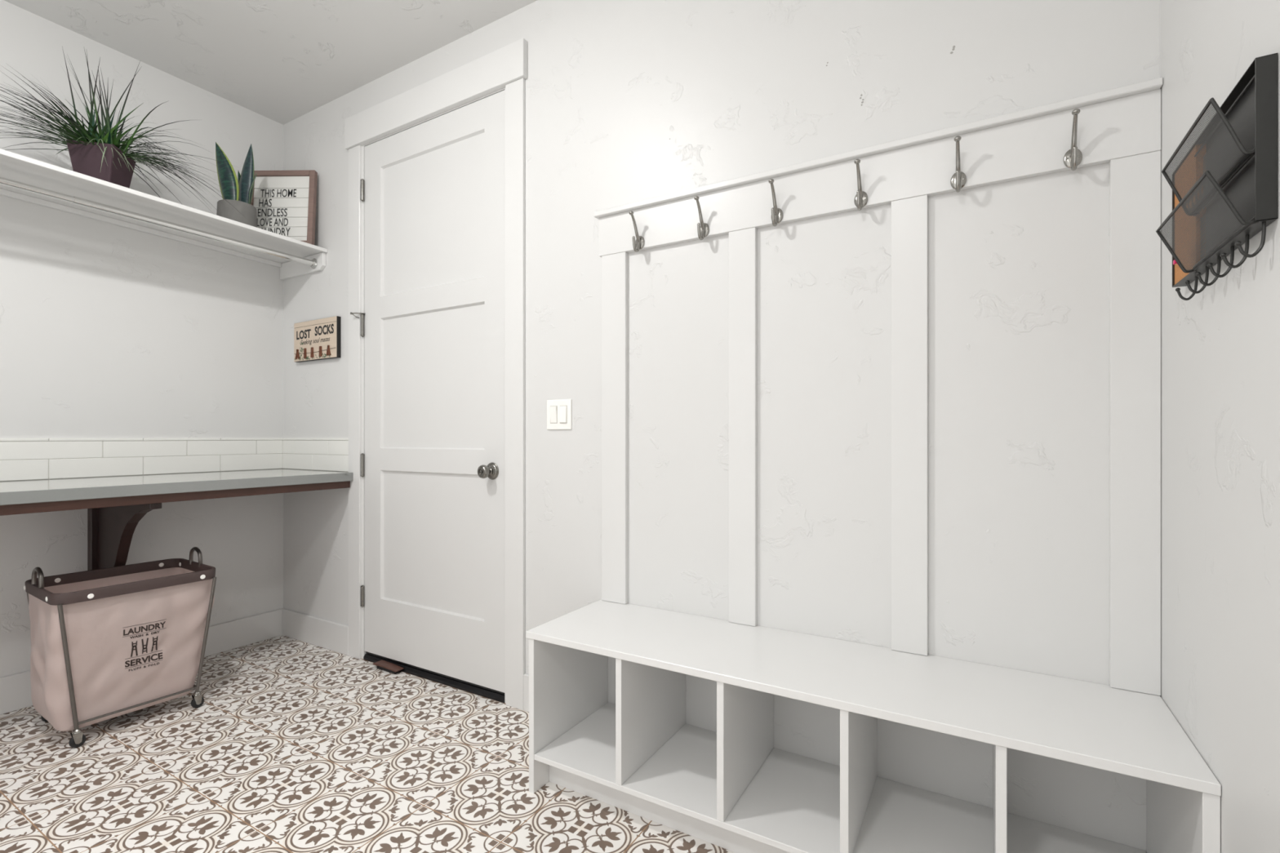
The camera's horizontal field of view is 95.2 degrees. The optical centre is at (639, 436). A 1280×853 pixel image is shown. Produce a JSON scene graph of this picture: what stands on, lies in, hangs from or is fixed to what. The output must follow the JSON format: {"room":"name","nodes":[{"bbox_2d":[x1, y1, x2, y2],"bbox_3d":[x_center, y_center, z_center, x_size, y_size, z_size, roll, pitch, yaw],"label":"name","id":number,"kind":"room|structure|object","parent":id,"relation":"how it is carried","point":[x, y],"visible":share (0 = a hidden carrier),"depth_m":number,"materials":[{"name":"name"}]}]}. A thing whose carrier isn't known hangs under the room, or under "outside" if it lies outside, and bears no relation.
{"room":"laundry mudroom","nodes":[
{"label":"laundry mudroom","id":0,"kind":"room"},
{"bbox_2d":[0,0,283,677],"bbox_3d":[-2.813,-0.315,1.852,0.110,2.801,3.490,0,0,30],"label":"wall","id":1,"kind":"structure","parent":0,"point":[124,351],"depth_m":2.65,"materials":[{"name":"white paint"}]},
{"bbox_2d":[87,502,161,570],"bbox_3d":[-2.112,0.509,2.401,0.558,0.550,0.078,0,0,30],"label":"corbel","id":2,"kind":"object","parent":1,"relation":"attached to","point":[110,530],"visible":0.56,"depth_m":2.43,"materials":[{"name":"brown wood"}]},
{"bbox_2d":[0,608,284,715],"bbox_3d":[-2.800,1.013,1.772,0.014,0.143,3.335,0,0,30],"label":"baseboard","id":3,"kind":"structure","parent":1,"relation":"attached to","point":[15,689],"depth_m":2.94,"materials":[{"name":"paint"}]},
{"bbox_2d":[0,148,327,279],"bbox_3d":[-2.403,-0.938,2.051,0.413,0.154,2.449,0,0,30],"label":"wall shelf","id":4,"kind":"object","parent":1,"relation":"attached to","point":[14,166],"visible":0.95,"depth_m":2.50,"materials":[{"name":"paint"}]},
{"bbox_2d":[0,46,244,216],"bbox_3d":[-2.158,-1.253,2.320,0.626,0.541,0.972,0,0,21],"label":"potted grass","id":5,"kind":"object","parent":4,"relation":"on","point":[100,157],"depth_m":2.30,"materials":[{"name":"plant"}]},
{"bbox_2d":[66,139,136,187],"bbox_3d":[-2.170,-1.068,2.359,0.155,0.170,0.155,0,0,-15],"label":"pot","id":6,"kind":"object","parent":5,"relation":"attached to","point":[86,156],"depth_m":2.30,"materials":[{"name":"ceramic"}]},
{"bbox_2d":[0,177,317,268],"bbox_3d":[-2.304,-0.897,1.982,0.054,0.054,2.431,0,0,30],"label":"closet rod","id":7,"kind":"object","parent":4,"relation":"attached to","point":[313,263],"visible":1,"depth_m":2.42,"materials":[{"name":"silver metal"}]},
{"bbox_2d":[215,142,257,227],"bbox_3d":[-1.901,-1.178,2.759,0.158,0.412,0.158,0,0,44],"label":"snake plant","id":8,"kind":"object","parent":4,"relation":"on","point":[238,191],"visible":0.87,"depth_m":2.74,"materials":[{"name":"green plant"}]},
{"bbox_2d":[250,169,317,244],"bbox_3d":[-1.839,-1.169,2.997,0.344,0.399,0.054,0,0,1],"label":"letter board","id":9,"kind":"object","parent":4,"relation":"on","point":[284,202],"visible":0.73,"depth_m":3.00,"materials":[{"name":"white plastic"}]},
{"bbox_2d":[0,468,353,515],"bbox_3d":[-2.302,0.213,1.992,0.647,0.076,2.449,0,0,30],"label":"countertop","id":10,"kind":"structure","parent":1,"relation":"attached to","point":[28,496],"depth_m":2.27,"materials":[{"name":"grey stone"}]},
{"bbox_2d":[4,0,537,124],"bbox_3d":[-1.219,-1.765,0.856,3.869,0.100,3.590,0,0,30],"label":"ceiling","id":11,"kind":"structure","parent":0,"point":[281,61],"depth_m":2.50,"materials":[{"name":"white paint"}]},
{"bbox_2d":[294,342,331,360],"bbox_3d":[-1.699,-0.451,3.031,0.325,0.099,0.001,0,0,30],"label":"clothespin","id":12,"kind":"object","parent":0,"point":[303,351],"depth_m":3.02,"materials":[{"name":"brown wood"}]},
{"bbox_2d":[0,635,735,852],"bbox_3d":[-1.219,1.145,0.856,3.869,0.120,3.590,0,0,30],"label":"floor","id":13,"kind":"structure","parent":0,"point":[292,745],"depth_m":1.86,"materials":[{"name":"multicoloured tile"}]},
{"bbox_2d":[23,546,216,747],"bbox_3d":[-2.009,0.776,2.281,0.407,0.616,0.502,0,0,33],"label":"laundry basket","id":14,"kind":"object","parent":13,"relation":"on","point":[109,642],"visible":1,"depth_m":2.15,"materials":[{"name":"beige fabric"}]},
{"bbox_2d":[130,640,137,657],"bbox_3d":[-1.873,0.785,2.164,0.004,0.059,0.021,0,0,33],"label":"print","id":15,"kind":"object","parent":14,"relation":"attached to","point":[134,644],"depth_m":2.16},
{"bbox_2d":[141,637,148,653],"bbox_3d":[-1.856,0.785,2.190,0.004,0.059,0.021,0,0,33],"label":"print","id":16,"kind":"object","parent":14,"relation":"attached to","point":[143,646],"depth_m":2.19},
{"bbox_2d":[151,636,157,651],"bbox_3d":[-1.843,0.785,2.219,0.014,0.059,0.021,0,0,33],"label":"print","id":17,"kind":"object","parent":14,"relation":"on","point":[153,639],"depth_m":2.22},
{"bbox_2d":[373,660,404,674],"bbox_3d":[-1.172,1.071,2.716,0.173,0.027,0.044,0,0,30],"label":"wedge","id":18,"kind":"object","parent":13,"relation":"on","point":[384,665],"visible":1,"depth_m":2.70,"materials":[{"name":"brown wood"}]},
{"bbox_2d":[363,653,504,702],"bbox_3d":[-0.919,1.071,2.667,0.921,0.028,0.124,0,0,30],"label":"threshold","id":19,"kind":"object","parent":13,"relation":"on","point":[464,686],"visible":0.35,"depth_m":2.56,"materials":[{"name":"brown metal"}]},
{"bbox_2d":[525,599,1221,852],"bbox_3d":[0.426,0.839,1.569,1.556,0.491,0.411,0,0,30],"label":"storage bench","id":20,"kind":"object","parent":13,"relation":"on","point":[729,788],"visible":1,"depth_m":1.50,"materials":[{"name":"paint"}]},
{"bbox_2d":[533,702,1146,852],"bbox_3d":[0.429,0.974,1.569,1.504,0.016,0.406,0,0,30],"label":"shelf","id":21,"kind":"object","parent":20,"relation":"attached to","point":[790,803],"depth_m":1.54,"materials":[{"name":"paint"}]},
{"bbox_2d":[282,0,1159,851],"bbox_3d":[-0.346,-0.315,2.338,3.669,2.801,0.150,0,0,30],"label":"wall","id":22,"kind":"structure","parent":0,"point":[627,101],"depth_m":1.74,"materials":[{"name":"white paint"}]},
{"bbox_2d":[282,608,348,655],"bbox_3d":[-1.696,1.013,3.049,0.592,0.143,0.014,0,0,30],"label":"baseboard","id":23,"kind":"structure","parent":22,"relation":"attached to","point":[324,633],"depth_m":3.03,"materials":[{"name":"paint"}]},
{"bbox_2d":[293,315,340,362],"bbox_3d":[-1.679,-0.502,3.027,0.380,0.206,0.033,0,0,30],"label":"wall sign","id":24,"kind":"object","parent":22,"relation":"attached to","point":[318,339],"visible":1,"depth_m":3.01,"materials":[{"name":"beige wood"}]},
{"bbox_2d":[348,145,361,659],"bbox_3d":[-1.402,-0.169,2.876,0.090,2.508,0.014,0,0,30],"label":"trim","id":25,"kind":"structure","parent":22,"relation":"attached to","point":[355,153],"depth_m":2.86,"materials":[{"name":"paint"}]},
{"bbox_2d":[350,90,504,694],"bbox_3d":[-0.974,-0.180,2.620,0.968,2.472,0.110,0,0,30],"label":"door","id":26,"kind":"structure","parent":22,"relation":"in","point":[434,313],"depth_m":2.60,"materials":[{"name":"paint"}]},
{"bbox_2d":[361,87,505,702],"bbox_3d":[-0.913,-0.175,2.676,0.958,2.519,0.140,0,0,30],"label":"trim","id":27,"kind":"structure","parent":22,"relation":"attached to","point":[363,652],"depth_m":2.85,"materials":[{"name":"paint"}]},
{"bbox_2d":[344,38,527,150],"bbox_3d":[-0.953,-1.497,2.604,1.160,0.147,0.026,0,0,30],"label":"trim","id":28,"kind":"structure","parent":22,"relation":"attached to","point":[491,73],"depth_m":2.54,"materials":[{"name":"paint"}]},
{"bbox_2d":[505,77,524,710],"bbox_3d":[-0.500,-0.169,2.345,0.094,2.508,0.014,0,0,30],"label":"trim","id":29,"kind":"structure","parent":22,"relation":"attached to","point":[514,91],"depth_m":2.33,"materials":[{"name":"paint"}]},
{"bbox_2d":[523,673,528,711],"bbox_3d":[-0.302,1.013,2.228,0.366,0.143,0.014,0,0,30],"label":"baseboard","id":30,"kind":"structure","parent":22,"relation":"attached to","point":[526,677],"depth_m":2.31,"materials":[{"name":"paint"}]},
{"bbox_2d":[546,399,571,429],"bbox_3d":[-0.312,-0.085,2.234,0.118,0.115,0.014,0,0,30],"label":"light switch","id":31,"kind":"object","parent":22,"relation":"attached to","point":[559,411],"visible":1,"depth_m":2.23,"materials":[{"name":"white plastic"}]},
{"bbox_2d":[601,251,627,604],"bbox_3d":[-0.091,-0.031,2.102,0.102,1.249,0.018,0,0,30],"label":"trim","id":32,"kind":"structure","parent":22,"relation":"attached to","point":[614,266],"depth_m":2.09,"materials":[{"name":"paint"}]},
{"bbox_2d":[629,210,644,252],"bbox_3d":[-0.016,-0.702,2.008,0.037,0.131,0.068,0,0,30],"label":"coat hook","id":33,"kind":"object","parent":22,"relation":"attached to","point":[638,244],"visible":1,"depth_m":2.01,"materials":[{"name":"silver metal"}]},
{"bbox_2d":[693,195,709,239],"bbox_3d":[0.194,-0.702,1.885,0.037,0.131,0.068,0,0,30],"label":"coat hook","id":34,"kind":"object","parent":22,"relation":"attached to","point":[703,228],"visible":1,"depth_m":1.89,"materials":[{"name":"silver metal"}]},
{"bbox_2d":[728,226,756,626],"bbox_3d":[0.326,-0.031,1.856,0.089,1.249,0.018,0,0,30],"label":"trim","id":35,"kind":"structure","parent":22,"relation":"attached to","point":[743,242],"depth_m":1.84,"materials":[{"name":"paint"}]},
{"bbox_2d":[768,178,782,226],"bbox_3d":[0.404,-0.702,1.761,0.037,0.131,0.068,0,0,30],"label":"coat hook","id":36,"kind":"object","parent":22,"relation":"attached to","point":[776,213],"visible":1,"depth_m":1.76,"materials":[{"name":"silver metal"}]},
{"bbox_2d":[853,159,867,210],"bbox_3d":[0.614,-0.702,1.637,0.037,0.131,0.068,0,0,30],"label":"coat hook","id":37,"kind":"object","parent":22,"relation":"attached to","point":[860,200],"visible":1,"depth_m":1.64,"materials":[{"name":"silver metal"}]},
{"bbox_2d":[593,77,1163,219],"bbox_3d":[0.516,-0.806,1.734,1.568,0.018,0.036,0,0,30],"label":"trim","id":38,"kind":"structure","parent":22,"relation":"attached to","point":[1157,83],"depth_m":1.59,"materials":[{"name":"paint"}]},
{"bbox_2d":[599,88,1160,257],"bbox_3d":[0.525,-0.726,1.738,1.556,0.140,0.019,0,0,30],"label":"trim","id":39,"kind":"structure","parent":22,"relation":"attached to","point":[1108,131],"depth_m":1.60,"materials":[{"name":"paint"}]},
{"bbox_2d":[891,194,928,656],"bbox_3d":[0.743,-0.031,1.611,0.091,1.249,0.018,0,0,30],"label":"trim","id":40,"kind":"structure","parent":22,"relation":"attached to","point":[909,216],"depth_m":1.60,"materials":[{"name":"paint"}]},
{"bbox_2d":[950,135,966,192],"bbox_3d":[0.824,-0.702,1.514,0.037,0.131,0.068,0,0,30],"label":"coat hook","id":41,"kind":"object","parent":22,"relation":"attached to","point":[958,180],"visible":1,"depth_m":1.51,"materials":[{"name":"silver metal"}]},
{"bbox_2d":[1063,108,1082,170],"bbox_3d":[1.034,-0.702,1.390,0.037,0.131,0.068,0,0,30],"label":"coat hook","id":42,"kind":"object","parent":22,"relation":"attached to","point":[1073,157],"visible":1,"depth_m":1.39,"materials":[{"name":"silver metal"}]},
{"bbox_2d":[1109,150,1160,695],"bbox_3d":[1.157,-0.031,1.367,0.091,1.249,0.018,0,0,30],"label":"trim","id":43,"kind":"structure","parent":22,"relation":"attached to","point":[1135,181],"depth_m":1.36,"materials":[{"name":"paint"}]},
{"bbox_2d":[1160,0,1279,852],"bbox_3d":[0.431,-0.315,-0.057,0.100,2.801,3.490,0,0,30],"label":"wall","id":44,"kind":"structure","parent":0,"point":[1220,345],"depth_m":0.99,"materials":[{"name":"white paint"}]},
{"bbox_2d":[1155,53,1277,300],"bbox_3d":[0.955,-0.392,1.006,0.074,0.276,0.420,0,0,30],"label":"wall organizer","id":45,"kind":"object","parent":44,"relation":"attached to","point":[1224,188],"visible":1,"depth_m":0.89,"materials":[{"name":"black metal"}]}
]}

